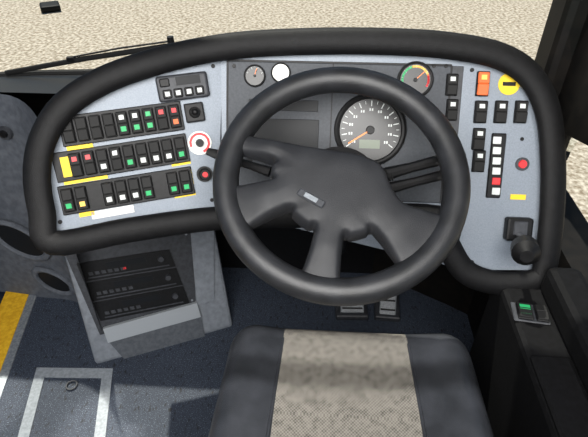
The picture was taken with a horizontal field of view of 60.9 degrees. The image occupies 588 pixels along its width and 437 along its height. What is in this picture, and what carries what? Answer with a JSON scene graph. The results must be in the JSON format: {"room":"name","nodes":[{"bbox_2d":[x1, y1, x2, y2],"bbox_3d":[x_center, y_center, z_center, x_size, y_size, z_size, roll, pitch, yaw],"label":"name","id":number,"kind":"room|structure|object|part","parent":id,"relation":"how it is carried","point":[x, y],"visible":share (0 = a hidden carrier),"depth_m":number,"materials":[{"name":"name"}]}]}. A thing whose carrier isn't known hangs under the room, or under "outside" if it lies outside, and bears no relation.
{"room":"bus driver's cab","nodes":[
{"label":"bus driver's cab","id":0,"kind":"room"},
{"bbox_2d":[0,292,4,303],"bbox_3d":[-1.250,0.991,1.259,1.429,0.320,4.015,2,38,3],"label":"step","id":1,"kind":"structure","parent":0,"point":[2,294],"depth_m":2.19,"materials":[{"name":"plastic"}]},
{"bbox_2d":[0,291,36,398],"bbox_3d":[-0.898,0.878,1.158,0.120,0.030,4.100,-5,38,-6],"label":"step","id":2,"kind":"structure","parent":0,"point":[15,308],"depth_m":1.77,"materials":[{"name":"metal"}]},
{"bbox_2d":[4,35,173,74],"bbox_3d":[-0.694,-0.545,1.682,0.612,0.145,0.026,2,38,3],"label":"windscreen wiper","id":3,"kind":"object","parent":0,"point":[170,39],"depth_m":1.67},
{"bbox_2d":[0,267,473,436],"bbox_3d":[-0.395,1.255,0.859,1.886,0.257,5.092,2,38,3],"label":"floor","id":4,"kind":"structure","parent":0,"point":[55,386],"depth_m":1.65,"materials":[{"name":"plastic"}]},
{"bbox_3d":[-0.691,0.576,1.526,0.320,0.008,0.288,2,38,3],"label":"hatch frame","id":5,"kind":"part","parent":4,"relation":"part of","materials":[{"name":"grey plastic"}]},
{"bbox_2d":[208,325,493,436],"bbox_3d":[0.096,0.465,0.798,0.545,1.096,0.730,2,38,3],"label":"seat","id":6,"kind":"object","parent":4,"relation":"on","point":[276,382],"visible":1,"depth_m":0.94,"materials":[{"name":"fabric"}]},
{"bbox_2d":[335,295,399,321],"bbox_3d":[0.233,0.282,1.818,0.310,0.109,0.147,2,38,3],"label":"pedals","id":7,"kind":"object","parent":4,"relation":"on","point":[388,309],"visible":0.41,"depth_m":1.79,"materials":[{"name":"grey plastic"}]},
{"bbox_2d":[0,69,474,313],"bbox_3d":[-0.585,-0.287,1.458,2.640,2.750,0.897,2,38,3],"label":"wall","id":8,"kind":"structure","parent":0,"point":[441,286],"depth_m":1.83,"materials":[{"name":"grey plastic"}]},
{"bbox_2d":[0,69,570,159],"bbox_3d":[-0.585,-0.717,1.114,2.653,1.150,0.806,2,38,3],"label":"windscreen","id":9,"kind":"object","parent":8,"relation":"in","point":[69,71],"visible":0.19,"depth_m":1.76,"materials":[{"name":"glass"}]},
{"bbox_2d":[0,27,587,436],"bbox_3d":[-0.660,0.253,1.154,2.520,1.190,1.970,2,38,3],"label":"dashboard","id":10,"kind":"object","parent":8,"relation":"attached to","point":[288,156],"visible":1,"depth_m":1.03,"materials":[{"name":"black plastic"}]},
{"bbox_3d":[-0.329,-0.154,1.038,0.313,0.256,0.248,2,38,3],"label":"switch panel","id":11,"kind":"part","parent":10,"relation":"part of","materials":[{"name":"black plastic"}]},
{"bbox_3d":[-0.621,-0.073,1.710,2.520,0.802,0.690,2,38,3],"label":"dash moulding","id":12,"kind":"part","parent":10,"relation":"part of","materials":[{"name":"black plastic"}]},
{"bbox_3d":[0.446,-0.102,1.058,0.183,0.368,0.194,2,38,3],"label":"switch panel","id":13,"kind":"part","parent":10,"relation":"part of","materials":[{"name":"black plastic"}]},
{"bbox_3d":[0.466,0.045,1.022,0.074,0.073,0.141,2,38,3],"label":"park brake lever","id":14,"kind":"part","parent":10,"relation":"part of","materials":[{"name":"black plastic"}]},
{"bbox_2d":[467,0,587,338],"bbox_3d":[0.578,0.795,0.356,0.130,3.000,3.400,2,38,3],"label":"wall","id":15,"kind":"structure","parent":0,"point":[565,21],"depth_m":1.16,"materials":[{"name":"black plastic"}]},
{"bbox_2d":[558,14,587,144],"bbox_3d":[0.635,-0.230,0.406,0.348,1.046,1.918,10,39,12],"label":"window blind","id":16,"kind":"object","parent":15,"relation":"attached to","point":[573,96],"visible":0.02,"depth_m":1.12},
{"label":"outside","id":17,"kind":"structure","parent":0,"visible":0},
{"bbox_2d":[0,0,587,221],"bbox_3d":[1.911,-17.032,25.611,120.000,0.001,180.000,2,38,3],"label":"ground","id":18,"kind":"structure","parent":17,"point":[29,36],"depth_m":7.69,"materials":[{"name":"beige sand"}]},
{"bbox_2d":[39,1,60,12],"bbox_3d":[-3.972,-3.447,8.142,0.300,0.100,0.340,-16,41,-20],"label":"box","id":19,"kind":"object","parent":18,"relation":"on","point":[50,6],"visible":1,"depth_m":8.04,"materials":[{"name":"black plastic"}]}
]}

